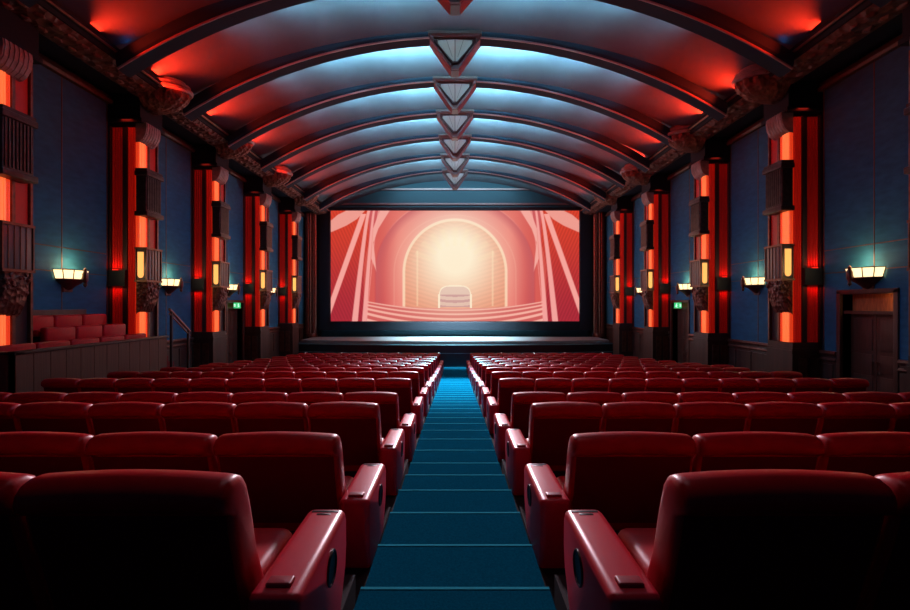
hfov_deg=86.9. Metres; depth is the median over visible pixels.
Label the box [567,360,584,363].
chair
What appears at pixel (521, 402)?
chair
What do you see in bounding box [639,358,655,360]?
chair
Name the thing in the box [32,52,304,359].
wall
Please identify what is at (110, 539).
chair
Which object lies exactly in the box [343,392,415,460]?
chair
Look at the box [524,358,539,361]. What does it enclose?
chair
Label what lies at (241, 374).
chair
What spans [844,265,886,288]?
wall sconce
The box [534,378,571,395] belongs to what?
chair
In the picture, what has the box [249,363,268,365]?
chair
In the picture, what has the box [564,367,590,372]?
chair
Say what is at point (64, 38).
trim
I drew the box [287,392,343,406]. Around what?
chair
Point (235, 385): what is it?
chair
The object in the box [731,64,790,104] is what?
corbel
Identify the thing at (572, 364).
chair
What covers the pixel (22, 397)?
chair
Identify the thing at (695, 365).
chair
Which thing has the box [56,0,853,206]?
ceiling
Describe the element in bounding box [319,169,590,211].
trim
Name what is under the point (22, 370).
partition wall
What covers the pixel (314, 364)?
chair
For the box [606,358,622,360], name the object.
chair
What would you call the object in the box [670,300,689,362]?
door
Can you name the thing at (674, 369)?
chair
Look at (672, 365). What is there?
chair
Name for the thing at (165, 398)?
chair
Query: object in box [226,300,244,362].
door
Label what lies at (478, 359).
chair
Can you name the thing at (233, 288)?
wall sconce
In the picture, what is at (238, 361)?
chair
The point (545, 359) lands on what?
chair
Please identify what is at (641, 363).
chair
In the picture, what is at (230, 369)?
chair
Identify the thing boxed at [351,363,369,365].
chair
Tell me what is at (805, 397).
chair
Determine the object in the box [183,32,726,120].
ceiling beam
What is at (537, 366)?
chair
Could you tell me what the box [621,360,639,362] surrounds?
chair
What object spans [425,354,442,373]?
chair
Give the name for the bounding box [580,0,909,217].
trim
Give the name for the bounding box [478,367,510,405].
chair
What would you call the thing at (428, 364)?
chair
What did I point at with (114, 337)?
seat
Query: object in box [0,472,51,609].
chair
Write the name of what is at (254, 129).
trim
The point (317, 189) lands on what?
trim
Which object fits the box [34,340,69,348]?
seat
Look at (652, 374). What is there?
chair
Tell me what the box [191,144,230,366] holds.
column
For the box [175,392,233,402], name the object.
chair
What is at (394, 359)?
chair
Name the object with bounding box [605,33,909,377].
wall
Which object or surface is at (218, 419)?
chair
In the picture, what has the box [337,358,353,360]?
chair
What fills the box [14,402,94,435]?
chair
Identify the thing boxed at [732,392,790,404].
chair
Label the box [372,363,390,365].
chair
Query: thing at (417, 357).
chair
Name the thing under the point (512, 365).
chair
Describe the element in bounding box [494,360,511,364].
chair
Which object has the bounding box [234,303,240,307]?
exit sign
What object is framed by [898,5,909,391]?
column
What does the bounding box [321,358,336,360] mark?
chair
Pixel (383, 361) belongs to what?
chair
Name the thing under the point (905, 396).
chair
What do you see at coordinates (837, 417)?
chair
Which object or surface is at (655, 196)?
column
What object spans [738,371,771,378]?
chair
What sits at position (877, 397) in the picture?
chair
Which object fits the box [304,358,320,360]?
chair
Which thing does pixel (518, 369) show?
chair
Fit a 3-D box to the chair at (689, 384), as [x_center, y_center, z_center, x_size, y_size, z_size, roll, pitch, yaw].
[4.660,1.912,9.500,0.688,1.056,1.000,0,0,0]
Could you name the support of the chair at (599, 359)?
on the floor
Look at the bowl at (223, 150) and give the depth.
18.90 m
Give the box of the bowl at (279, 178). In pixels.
[262,172,290,186]
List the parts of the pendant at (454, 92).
faceted glass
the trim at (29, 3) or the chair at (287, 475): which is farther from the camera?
the trim at (29, 3)
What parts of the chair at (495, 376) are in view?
console armrest, panel, backrest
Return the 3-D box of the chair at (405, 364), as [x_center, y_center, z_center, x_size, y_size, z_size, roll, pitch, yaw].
[-1.895,2.562,17.300,0.704,1.056,1.000,0,0,0]
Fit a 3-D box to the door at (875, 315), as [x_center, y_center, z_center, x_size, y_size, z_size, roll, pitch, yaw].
[10.410,1.132,11.975,0.380,3.064,1.790,0,0,0]
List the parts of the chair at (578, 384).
panel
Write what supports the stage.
on the floor
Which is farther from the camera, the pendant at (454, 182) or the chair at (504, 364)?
the pendant at (454, 182)
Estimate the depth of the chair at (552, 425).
5.40 m
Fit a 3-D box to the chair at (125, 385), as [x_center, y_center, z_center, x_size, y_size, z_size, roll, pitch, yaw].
[-6.056,1.912,9.500,0.688,1.056,1.000,0,0,0]
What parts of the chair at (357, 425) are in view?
panel, backrest, console armrest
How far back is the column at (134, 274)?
14.32 m
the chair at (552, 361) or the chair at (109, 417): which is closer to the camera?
the chair at (109, 417)
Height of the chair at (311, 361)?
1.056 m
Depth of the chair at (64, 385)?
9.05 m
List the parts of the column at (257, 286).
red fluted panel, plinth panel, red glass panel, orange glass panel, amber pane, lantern frame, red glass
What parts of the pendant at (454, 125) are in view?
faceted glass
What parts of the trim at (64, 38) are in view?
moulding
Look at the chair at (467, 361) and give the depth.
26.51 m
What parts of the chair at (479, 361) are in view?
console armrest, backrest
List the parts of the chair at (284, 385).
panel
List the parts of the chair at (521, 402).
console armrest, panel, backrest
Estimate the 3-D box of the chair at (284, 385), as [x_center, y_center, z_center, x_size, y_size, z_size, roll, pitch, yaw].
[-3.263,1.912,9.500,0.688,1.056,1.000,0,0,0]
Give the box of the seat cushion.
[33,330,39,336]
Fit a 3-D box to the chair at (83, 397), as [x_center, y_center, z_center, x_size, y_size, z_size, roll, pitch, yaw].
[-5.452,1.842,7.650,0.824,1.056,1.000,0,0,0]
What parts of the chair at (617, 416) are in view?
panel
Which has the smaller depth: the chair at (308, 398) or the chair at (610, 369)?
the chair at (308, 398)
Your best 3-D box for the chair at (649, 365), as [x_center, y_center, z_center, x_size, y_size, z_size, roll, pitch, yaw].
[6.182,2.382,15.350,0.704,1.056,1.000,0,0,0]
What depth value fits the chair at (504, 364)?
16.84 m
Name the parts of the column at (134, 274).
red fluted panel, red glass panel, amber pane, orange glass panel, lantern frame, red glass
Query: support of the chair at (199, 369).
on the floor
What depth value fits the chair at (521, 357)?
22.67 m
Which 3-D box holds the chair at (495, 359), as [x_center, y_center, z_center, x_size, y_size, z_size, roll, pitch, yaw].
[1.895,2.842,21.200,0.704,1.056,1.000,0,0,0]
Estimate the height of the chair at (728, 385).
1.056 m
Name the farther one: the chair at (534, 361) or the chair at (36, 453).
the chair at (534, 361)
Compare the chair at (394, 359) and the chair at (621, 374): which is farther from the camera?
the chair at (394, 359)
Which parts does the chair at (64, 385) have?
panel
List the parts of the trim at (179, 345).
dado rail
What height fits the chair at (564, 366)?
1.056 m
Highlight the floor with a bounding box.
[340,377,569,609]
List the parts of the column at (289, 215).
red fluted panel, plinth panel, red glass panel, orange glass panel, amber pane, lantern frame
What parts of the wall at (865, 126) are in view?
wall panel, wall panel, wall panel, wall panel, wall panel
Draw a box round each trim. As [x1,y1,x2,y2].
[0,0,329,217]
[19,0,890,7]
[116,0,793,77]
[167,323,306,367]
[228,77,675,149]
[260,110,649,171]
[285,134,624,188]
[304,154,605,200]
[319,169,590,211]
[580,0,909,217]
[603,323,907,392]
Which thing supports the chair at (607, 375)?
on the floor
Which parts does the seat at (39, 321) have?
backrest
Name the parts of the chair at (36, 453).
panel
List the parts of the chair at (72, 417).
panel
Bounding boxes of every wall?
[0,309,168,392]
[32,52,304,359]
[307,181,602,337]
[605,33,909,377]
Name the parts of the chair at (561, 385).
panel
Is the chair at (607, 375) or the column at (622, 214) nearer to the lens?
the chair at (607, 375)
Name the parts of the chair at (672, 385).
panel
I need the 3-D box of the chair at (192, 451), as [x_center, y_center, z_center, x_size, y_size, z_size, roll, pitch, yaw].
[-2.332,1.512,4.100,0.952,1.056,1.000,0,0,0]
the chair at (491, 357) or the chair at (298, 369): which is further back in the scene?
the chair at (491, 357)
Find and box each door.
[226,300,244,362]
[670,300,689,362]
[836,288,899,392]
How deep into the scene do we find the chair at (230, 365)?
14.89 m
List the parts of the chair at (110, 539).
panel, seat, console armrest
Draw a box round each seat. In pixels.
[0,343,35,350]
[33,315,53,342]
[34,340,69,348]
[40,326,74,341]
[52,314,81,326]
[69,337,98,344]
[74,325,101,338]
[80,314,106,324]
[98,335,123,341]
[100,323,125,335]
[123,333,145,339]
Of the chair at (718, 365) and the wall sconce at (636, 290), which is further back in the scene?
the wall sconce at (636, 290)
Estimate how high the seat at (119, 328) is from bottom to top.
0.700 m
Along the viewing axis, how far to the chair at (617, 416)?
5.37 m
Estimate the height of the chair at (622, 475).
1.056 m
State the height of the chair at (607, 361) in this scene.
1.056 m
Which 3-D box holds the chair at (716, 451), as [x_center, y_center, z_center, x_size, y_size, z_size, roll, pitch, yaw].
[2.332,1.512,4.100,0.952,1.056,1.000,0,0,0]
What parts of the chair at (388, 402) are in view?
backrest, panel, console armrest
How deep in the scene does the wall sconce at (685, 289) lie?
20.93 m
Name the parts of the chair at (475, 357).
backrest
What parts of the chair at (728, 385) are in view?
panel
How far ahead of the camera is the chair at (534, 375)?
10.97 m
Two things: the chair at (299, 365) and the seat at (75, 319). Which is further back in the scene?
the chair at (299, 365)
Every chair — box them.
[0,392,12,401]
[0,402,21,431]
[0,431,93,476]
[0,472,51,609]
[7,392,67,403]
[12,469,345,609]
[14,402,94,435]
[41,378,80,393]
[63,392,122,403]
[78,378,117,392]
[85,431,218,471]
[87,402,165,435]
[107,371,140,378]
[115,378,154,393]
[119,392,177,404]
[138,371,171,378]
[152,378,191,393]
[160,367,187,371]
[161,402,237,436]
[170,371,202,378]
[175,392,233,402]
[186,367,213,371]
[189,378,228,392]
[199,364,221,367]
[201,371,232,379]
[209,363,228,365]
[213,367,239,372]
[213,431,385,567]
[222,364,244,367]
[227,378,264,393]
[228,363,248,365]
[231,392,287,404]
[232,371,263,378]
[234,360,251,363]
[234,402,309,432]
[239,367,266,372]
[245,364,267,367]
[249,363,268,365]
[252,360,269,363]
[254,358,270,360]
[263,371,294,379]
[264,378,301,394]
[266,367,292,371]
[268,364,290,367]
[269,363,289,364]
[270,360,288,362]
[271,358,287,360]
[272,356,286,358]
[287,356,301,358]
[287,358,303,360]
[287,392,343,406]
[288,360,306,363]
[290,363,309,365]
[291,364,313,367]
[292,367,318,372]
[295,371,325,379]
[301,378,338,392]
[302,356,316,358]
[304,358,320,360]
[307,360,324,363]
[307,402,404,494]
[310,363,329,365]
[314,364,336,368]
[317,356,331,358]
[319,367,345,372]
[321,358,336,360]
[325,360,342,363]
[326,371,356,380]
[330,363,349,365]
[332,356,346,358]
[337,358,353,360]
[337,364,359,368]
[338,378,375,395]
[343,360,360,363]
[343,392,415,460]
[346,367,371,373]
[347,356,361,358]
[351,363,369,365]
[354,358,369,361]
[357,371,387,380]
[360,364,382,368]
[361,360,379,363]
[362,356,376,358]
[370,358,385,361]
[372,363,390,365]
[372,367,397,374]
[375,378,422,432]
[378,356,391,359]
[380,360,397,363]
[383,364,404,370]
[387,358,402,361]
[388,371,428,416]
[392,363,410,366]
[393,356,406,358]
[398,360,415,364]
[399,367,431,405]
[403,358,418,360]
[406,364,434,397]
[408,356,421,359]
[412,363,436,391]
[416,360,438,385]
[420,358,440,381]
[423,356,441,377]
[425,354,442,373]
[427,353,443,369]
[466,353,482,369]
[467,354,484,373]
[468,356,486,377]
[469,358,489,381]
[471,360,493,385]
[473,363,497,391]
[475,364,503,397]
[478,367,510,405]
[481,371,521,416]
[487,378,534,432]
[488,356,501,359]
[491,358,506,360]
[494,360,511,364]
[494,392,566,460]
[499,363,517,366]
[503,356,516,358]
[505,364,526,370]
[505,402,602,494]
[507,358,522,361]
[512,360,529,363]
[512,367,537,374]
[518,356,531,359]
[519,363,537,365]
[522,371,552,380]
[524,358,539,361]
[524,431,696,567]
[527,364,549,368]
[530,360,548,363]
[533,356,547,358]
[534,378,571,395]
[538,367,563,373]
[540,358,555,361]
[540,363,558,365]
[548,356,562,358]
[549,360,566,363]
[550,364,572,368]
[553,371,583,380]
[556,358,572,360]
[560,363,579,365]
[563,356,577,358]
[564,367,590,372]
[564,469,897,609]
[566,392,622,406]
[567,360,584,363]
[571,378,608,392]
[573,358,588,360]
[573,364,595,368]
[578,356,592,358]
[580,363,599,365]
[584,371,614,379]
[585,360,602,363]
[589,358,605,360]
[591,367,617,372]
[593,356,607,358]
[596,364,618,367]
[600,363,619,365]
[600,402,675,432]
[603,360,621,363]
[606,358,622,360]
[608,356,622,358]
[608,378,645,394]
[615,371,646,379]
[617,367,643,371]
[619,364,641,367]
[620,363,640,364]
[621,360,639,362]
[622,358,638,360]
[622,392,678,404]
[623,356,637,358]
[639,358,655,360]
[640,360,657,363]
[641,363,660,365]
[642,364,664,367]
[643,367,670,372]
[645,378,682,393]
[646,371,677,378]
[658,360,675,363]
[661,363,681,365]
[665,364,687,367]
[670,367,696,372]
[672,402,748,436]
[676,392,734,402]
[677,371,708,379]
[681,363,700,365]
[681,378,720,392]
[688,364,710,367]
[691,431,824,471]
[696,367,723,371]
[707,371,739,378]
[710,364,733,367]
[718,378,757,393]
[722,367,749,371]
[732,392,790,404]
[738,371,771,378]
[744,402,822,435]
[755,378,794,393]
[769,371,802,378]
[787,392,846,403]
[792,378,831,392]
[815,402,895,435]
[816,431,909,476]
[829,378,868,393]
[842,392,902,403]
[858,472,909,609]
[888,402,909,431]
[897,392,909,401]
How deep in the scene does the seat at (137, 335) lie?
13.24 m
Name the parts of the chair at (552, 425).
console armrest, backrest, panel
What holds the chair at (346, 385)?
on the floor
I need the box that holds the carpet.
[354,367,555,609]
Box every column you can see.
[0,5,42,345]
[107,93,164,336]
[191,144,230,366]
[243,176,273,360]
[278,197,302,356]
[304,212,317,336]
[592,212,605,336]
[609,196,633,356]
[640,174,669,360]
[689,137,730,364]
[761,81,822,377]
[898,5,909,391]
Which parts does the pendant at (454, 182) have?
faceted glass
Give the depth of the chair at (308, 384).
9.05 m
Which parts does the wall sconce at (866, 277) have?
lamp shade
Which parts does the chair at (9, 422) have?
panel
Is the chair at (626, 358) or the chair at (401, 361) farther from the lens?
the chair at (626, 358)
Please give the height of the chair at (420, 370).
1.056 m
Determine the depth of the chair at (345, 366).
14.89 m
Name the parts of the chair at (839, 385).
panel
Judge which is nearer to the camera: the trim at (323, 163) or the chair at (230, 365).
the chair at (230, 365)
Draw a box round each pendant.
[428,30,481,77]
[433,76,476,113]
[436,109,473,140]
[437,0,472,15]
[438,134,471,160]
[440,153,469,176]
[442,169,467,189]
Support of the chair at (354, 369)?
on the floor
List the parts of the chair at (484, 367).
console armrest, panel, backrest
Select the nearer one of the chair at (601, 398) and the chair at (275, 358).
the chair at (601, 398)
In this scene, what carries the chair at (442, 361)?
on the floor
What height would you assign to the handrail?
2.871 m
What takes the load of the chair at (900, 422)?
on the floor
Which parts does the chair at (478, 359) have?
backrest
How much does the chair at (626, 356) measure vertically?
1.056 m
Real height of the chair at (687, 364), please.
1.056 m
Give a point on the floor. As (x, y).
(354, 578)
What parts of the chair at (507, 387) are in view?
console armrest, backrest, panel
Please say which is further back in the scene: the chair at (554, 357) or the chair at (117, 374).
the chair at (554, 357)
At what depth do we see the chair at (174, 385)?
9.05 m
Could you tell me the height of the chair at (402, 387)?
1.056 m
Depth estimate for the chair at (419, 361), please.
18.83 m
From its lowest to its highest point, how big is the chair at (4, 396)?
1.056 m
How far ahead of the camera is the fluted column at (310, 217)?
32.45 m
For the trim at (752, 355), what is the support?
attached to the wall at (865, 126)
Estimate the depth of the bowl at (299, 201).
28.08 m
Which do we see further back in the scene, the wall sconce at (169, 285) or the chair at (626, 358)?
the chair at (626, 358)
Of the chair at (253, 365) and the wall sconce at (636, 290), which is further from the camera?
the wall sconce at (636, 290)
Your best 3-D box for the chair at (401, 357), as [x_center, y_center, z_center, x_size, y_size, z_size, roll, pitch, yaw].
[-2.609,2.962,23.150,0.704,1.056,1.000,0,0,0]
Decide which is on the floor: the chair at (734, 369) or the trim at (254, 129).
the chair at (734, 369)
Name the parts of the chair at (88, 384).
panel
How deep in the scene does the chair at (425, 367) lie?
14.93 m
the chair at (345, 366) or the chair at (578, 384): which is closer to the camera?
the chair at (578, 384)
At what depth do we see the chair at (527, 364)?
16.84 m
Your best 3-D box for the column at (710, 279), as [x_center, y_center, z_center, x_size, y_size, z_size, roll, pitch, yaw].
[9.750,-1.650,18.490,1.220,9.300,1.200,0,0,0]
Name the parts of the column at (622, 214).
lantern frame, amber pane, orange glass panel, red glass panel, plinth panel, red fluted panel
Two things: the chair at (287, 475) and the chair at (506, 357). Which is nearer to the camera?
the chair at (287, 475)
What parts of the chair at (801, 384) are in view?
panel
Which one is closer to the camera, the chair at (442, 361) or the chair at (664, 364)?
the chair at (664, 364)
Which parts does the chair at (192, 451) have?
panel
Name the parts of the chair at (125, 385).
panel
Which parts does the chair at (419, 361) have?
backrest, console armrest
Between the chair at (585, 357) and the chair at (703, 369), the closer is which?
the chair at (703, 369)
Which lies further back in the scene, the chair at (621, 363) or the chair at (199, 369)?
the chair at (621, 363)
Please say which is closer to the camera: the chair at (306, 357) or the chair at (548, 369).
the chair at (548, 369)
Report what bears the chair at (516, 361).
on the floor
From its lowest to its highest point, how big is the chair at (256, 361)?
1.056 m
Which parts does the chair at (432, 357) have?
backrest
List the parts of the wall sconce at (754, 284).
lamp shade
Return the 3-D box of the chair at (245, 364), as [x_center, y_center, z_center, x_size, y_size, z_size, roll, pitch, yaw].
[-7.611,2.562,17.300,0.704,1.056,1.000,0,0,0]
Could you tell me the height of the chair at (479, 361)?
1.056 m
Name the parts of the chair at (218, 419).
panel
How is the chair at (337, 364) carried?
on the floor
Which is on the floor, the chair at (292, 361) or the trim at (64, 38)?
the chair at (292, 361)
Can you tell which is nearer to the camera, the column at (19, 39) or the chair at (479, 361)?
the column at (19, 39)
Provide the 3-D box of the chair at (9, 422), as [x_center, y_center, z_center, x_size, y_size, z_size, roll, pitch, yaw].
[-5.312,1.622,5.800,0.800,1.056,1.000,0,0,0]
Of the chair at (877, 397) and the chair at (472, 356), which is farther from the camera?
the chair at (472, 356)
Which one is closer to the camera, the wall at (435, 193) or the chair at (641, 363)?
the chair at (641, 363)
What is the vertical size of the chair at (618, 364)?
1.056 m
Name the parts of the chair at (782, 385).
panel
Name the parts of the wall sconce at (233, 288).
lamp shade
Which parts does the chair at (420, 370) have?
backrest, panel, console armrest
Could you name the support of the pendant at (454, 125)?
hanging from the ceiling
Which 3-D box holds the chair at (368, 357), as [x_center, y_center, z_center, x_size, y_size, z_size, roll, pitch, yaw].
[-4.038,2.962,23.150,0.704,1.056,1.000,0,0,0]
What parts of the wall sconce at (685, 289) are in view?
lamp shade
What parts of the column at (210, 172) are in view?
red fluted panel, plinth panel, red glass panel, orange glass panel, amber pane, lantern frame, red glass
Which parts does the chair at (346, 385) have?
panel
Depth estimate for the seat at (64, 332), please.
11.33 m
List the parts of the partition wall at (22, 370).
panel, rail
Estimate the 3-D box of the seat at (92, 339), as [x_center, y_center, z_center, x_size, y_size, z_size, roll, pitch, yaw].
[-8.765,1.150,11.530,0.510,0.700,0.880,0,0,0]
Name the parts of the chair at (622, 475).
console armrest, seat, backrest, panel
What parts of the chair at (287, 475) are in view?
panel, backrest, seat, console armrest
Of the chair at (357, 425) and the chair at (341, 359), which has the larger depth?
the chair at (341, 359)
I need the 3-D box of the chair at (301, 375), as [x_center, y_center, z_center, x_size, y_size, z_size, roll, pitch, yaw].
[-3.324,2.052,11.450,0.704,1.056,1.000,0,0,0]
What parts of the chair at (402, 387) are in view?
backrest, panel, console armrest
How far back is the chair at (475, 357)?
22.76 m
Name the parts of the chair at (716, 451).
panel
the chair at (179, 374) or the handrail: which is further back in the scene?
the handrail
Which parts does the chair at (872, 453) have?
panel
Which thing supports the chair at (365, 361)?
on the floor
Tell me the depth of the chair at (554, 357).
22.67 m
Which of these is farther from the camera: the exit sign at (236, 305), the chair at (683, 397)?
the exit sign at (236, 305)
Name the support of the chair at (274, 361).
on the floor
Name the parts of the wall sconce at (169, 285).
lamp shade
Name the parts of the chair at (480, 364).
console armrest, backrest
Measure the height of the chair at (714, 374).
1.056 m
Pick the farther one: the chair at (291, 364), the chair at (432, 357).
the chair at (432, 357)
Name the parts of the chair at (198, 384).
panel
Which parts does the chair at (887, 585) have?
panel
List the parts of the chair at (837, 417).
panel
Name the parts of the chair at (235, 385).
panel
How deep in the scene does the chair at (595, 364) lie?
16.84 m
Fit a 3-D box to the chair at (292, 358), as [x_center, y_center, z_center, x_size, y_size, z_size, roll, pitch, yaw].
[-6.896,2.842,21.200,0.704,1.056,1.000,0,0,0]
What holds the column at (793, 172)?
attached to the wall at (865, 126)
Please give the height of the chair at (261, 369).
1.056 m
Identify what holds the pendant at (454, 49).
hanging from the ceiling
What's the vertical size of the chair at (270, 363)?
1.056 m
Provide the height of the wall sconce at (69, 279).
0.650 m
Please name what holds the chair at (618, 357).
on the floor
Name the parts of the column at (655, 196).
red glass, lantern frame, amber pane, orange glass panel, red glass panel, plinth panel, red fluted panel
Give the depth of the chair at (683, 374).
10.97 m
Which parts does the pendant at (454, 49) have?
faceted glass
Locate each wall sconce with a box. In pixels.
[52,268,88,291]
[161,277,183,295]
[227,283,239,297]
[271,287,277,296]
[634,287,641,296]
[676,282,691,296]
[741,276,764,294]
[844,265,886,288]
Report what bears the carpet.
on the floor
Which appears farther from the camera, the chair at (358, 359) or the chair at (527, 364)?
the chair at (358, 359)
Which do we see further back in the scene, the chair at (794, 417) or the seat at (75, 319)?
the seat at (75, 319)
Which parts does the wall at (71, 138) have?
wall panel, wall panel, wall panel, wall panel, wall panel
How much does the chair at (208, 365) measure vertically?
1.056 m
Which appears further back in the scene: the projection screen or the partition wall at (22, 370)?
the projection screen
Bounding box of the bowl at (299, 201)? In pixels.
[294,196,317,205]
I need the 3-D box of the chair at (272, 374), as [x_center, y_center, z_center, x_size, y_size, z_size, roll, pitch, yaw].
[-4.038,2.052,11.450,0.704,1.056,1.000,0,0,0]
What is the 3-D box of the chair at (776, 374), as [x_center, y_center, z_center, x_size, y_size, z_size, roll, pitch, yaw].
[7.611,2.052,11.450,0.704,1.056,1.000,0,0,0]
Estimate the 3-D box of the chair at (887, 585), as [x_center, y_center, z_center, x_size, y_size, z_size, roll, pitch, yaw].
[2.298,1.242,2.450,0.904,1.056,1.000,0,0,0]
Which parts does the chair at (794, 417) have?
panel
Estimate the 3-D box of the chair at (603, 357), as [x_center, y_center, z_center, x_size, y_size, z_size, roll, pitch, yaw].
[6.896,2.962,23.150,0.704,1.056,1.000,0,0,0]
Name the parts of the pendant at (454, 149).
faceted glass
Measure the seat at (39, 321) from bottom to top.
0.700 m
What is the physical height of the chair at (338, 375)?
1.056 m
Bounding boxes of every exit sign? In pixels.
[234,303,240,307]
[674,303,681,307]
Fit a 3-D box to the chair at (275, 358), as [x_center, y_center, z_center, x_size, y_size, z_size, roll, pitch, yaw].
[-7.611,2.842,21.200,0.704,1.056,1.000,0,0,0]
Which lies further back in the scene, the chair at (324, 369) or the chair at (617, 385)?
the chair at (324, 369)
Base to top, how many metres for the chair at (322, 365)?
1.056 m
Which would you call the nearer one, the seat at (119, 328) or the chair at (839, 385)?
the chair at (839, 385)
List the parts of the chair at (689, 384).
panel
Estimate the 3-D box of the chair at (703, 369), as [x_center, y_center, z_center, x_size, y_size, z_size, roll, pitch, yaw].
[6.896,2.212,13.400,0.704,1.056,1.000,0,0,0]
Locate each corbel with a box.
[138,76,193,114]
[215,130,253,158]
[262,165,292,186]
[294,188,318,205]
[594,187,616,204]
[620,164,650,184]
[668,125,705,152]
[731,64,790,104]
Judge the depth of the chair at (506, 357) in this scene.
22.67 m
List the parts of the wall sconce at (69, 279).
plate, lamp shade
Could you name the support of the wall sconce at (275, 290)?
attached to the wall at (71, 138)
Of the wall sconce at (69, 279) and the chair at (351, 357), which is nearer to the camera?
the wall sconce at (69, 279)
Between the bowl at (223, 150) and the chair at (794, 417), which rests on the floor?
the chair at (794, 417)
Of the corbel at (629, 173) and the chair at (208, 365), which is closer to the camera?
the chair at (208, 365)
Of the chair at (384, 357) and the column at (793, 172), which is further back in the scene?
the chair at (384, 357)
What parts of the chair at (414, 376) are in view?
backrest, panel, console armrest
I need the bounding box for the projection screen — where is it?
[318,207,591,329]
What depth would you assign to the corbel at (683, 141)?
18.00 m
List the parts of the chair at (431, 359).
backrest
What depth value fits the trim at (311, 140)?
21.28 m
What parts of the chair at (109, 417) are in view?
panel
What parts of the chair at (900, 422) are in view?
panel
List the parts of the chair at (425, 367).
backrest, panel, console armrest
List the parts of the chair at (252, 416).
panel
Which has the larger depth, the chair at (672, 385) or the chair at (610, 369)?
the chair at (610, 369)
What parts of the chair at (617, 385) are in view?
panel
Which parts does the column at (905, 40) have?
lantern frame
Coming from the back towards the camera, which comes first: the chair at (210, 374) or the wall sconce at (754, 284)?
the wall sconce at (754, 284)
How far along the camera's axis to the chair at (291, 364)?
16.84 m
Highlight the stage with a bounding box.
[299,337,612,366]
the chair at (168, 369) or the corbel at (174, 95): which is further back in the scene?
the corbel at (174, 95)
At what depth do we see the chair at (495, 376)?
11.03 m
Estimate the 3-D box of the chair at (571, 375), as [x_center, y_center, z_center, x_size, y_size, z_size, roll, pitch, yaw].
[2.609,2.052,11.450,0.704,1.056,1.000,0,0,0]
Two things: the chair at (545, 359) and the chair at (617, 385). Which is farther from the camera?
the chair at (545, 359)
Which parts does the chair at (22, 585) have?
panel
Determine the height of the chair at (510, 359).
1.056 m
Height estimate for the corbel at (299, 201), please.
0.970 m
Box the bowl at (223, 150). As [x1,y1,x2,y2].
[215,142,251,158]
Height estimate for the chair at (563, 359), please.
1.056 m
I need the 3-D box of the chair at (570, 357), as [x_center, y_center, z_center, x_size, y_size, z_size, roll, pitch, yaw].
[5.467,2.962,23.150,0.704,1.056,1.000,0,0,0]
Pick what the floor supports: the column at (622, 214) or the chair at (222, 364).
the chair at (222, 364)
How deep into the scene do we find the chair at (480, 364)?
16.88 m
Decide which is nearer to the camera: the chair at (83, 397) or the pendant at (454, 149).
the chair at (83, 397)
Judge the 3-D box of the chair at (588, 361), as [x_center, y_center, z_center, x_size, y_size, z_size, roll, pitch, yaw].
[5.467,2.702,19.250,0.704,1.056,1.000,0,0,0]
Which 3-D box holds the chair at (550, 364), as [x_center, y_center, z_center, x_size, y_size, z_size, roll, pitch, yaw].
[3.324,2.562,17.300,0.704,1.056,1.000,0,0,0]
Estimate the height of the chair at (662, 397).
1.056 m
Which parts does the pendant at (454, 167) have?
faceted glass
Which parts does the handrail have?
post, rail, post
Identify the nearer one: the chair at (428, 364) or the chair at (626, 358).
the chair at (428, 364)
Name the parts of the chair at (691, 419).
panel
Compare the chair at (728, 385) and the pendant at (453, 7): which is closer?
the chair at (728, 385)
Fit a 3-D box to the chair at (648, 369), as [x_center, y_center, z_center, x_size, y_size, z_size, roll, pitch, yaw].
[5.467,2.212,13.400,0.704,1.056,1.000,0,0,0]
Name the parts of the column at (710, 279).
red glass, lantern frame, amber pane, orange glass panel, red glass panel, plinth panel, red fluted panel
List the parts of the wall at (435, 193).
wall moulding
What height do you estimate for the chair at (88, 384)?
1.056 m
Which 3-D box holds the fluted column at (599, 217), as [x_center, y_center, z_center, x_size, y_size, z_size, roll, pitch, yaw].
[9.850,-2.955,32.750,1.000,10.250,1.000,0,0,0]
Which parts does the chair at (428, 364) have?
backrest, console armrest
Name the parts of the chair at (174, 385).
panel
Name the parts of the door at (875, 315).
transom panel, handle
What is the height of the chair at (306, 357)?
1.056 m
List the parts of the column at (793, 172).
red glass, lantern frame, orange glass panel, amber pane, red glass panel, plinth panel, red fluted panel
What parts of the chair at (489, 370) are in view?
console armrest, panel, backrest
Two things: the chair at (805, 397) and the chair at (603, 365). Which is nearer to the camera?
the chair at (805, 397)
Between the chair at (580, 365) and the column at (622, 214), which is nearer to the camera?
the chair at (580, 365)
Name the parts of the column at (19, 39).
orange glass panel, lantern frame, red glass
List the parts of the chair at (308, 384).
panel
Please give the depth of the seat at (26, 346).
9.72 m
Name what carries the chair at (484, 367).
on the floor
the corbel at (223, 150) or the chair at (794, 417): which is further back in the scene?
the corbel at (223, 150)
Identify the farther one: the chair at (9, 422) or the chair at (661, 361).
the chair at (661, 361)
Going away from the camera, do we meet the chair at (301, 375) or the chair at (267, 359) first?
the chair at (301, 375)
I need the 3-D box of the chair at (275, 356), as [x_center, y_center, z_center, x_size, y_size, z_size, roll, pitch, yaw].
[-8.326,2.962,23.150,0.704,1.056,1.000,0,0,0]
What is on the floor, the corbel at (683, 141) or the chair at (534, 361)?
the chair at (534, 361)
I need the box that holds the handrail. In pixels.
[168,308,190,367]
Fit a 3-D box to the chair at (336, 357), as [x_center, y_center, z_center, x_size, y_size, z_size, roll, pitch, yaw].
[-5.467,2.962,23.150,0.704,1.056,1.000,0,0,0]

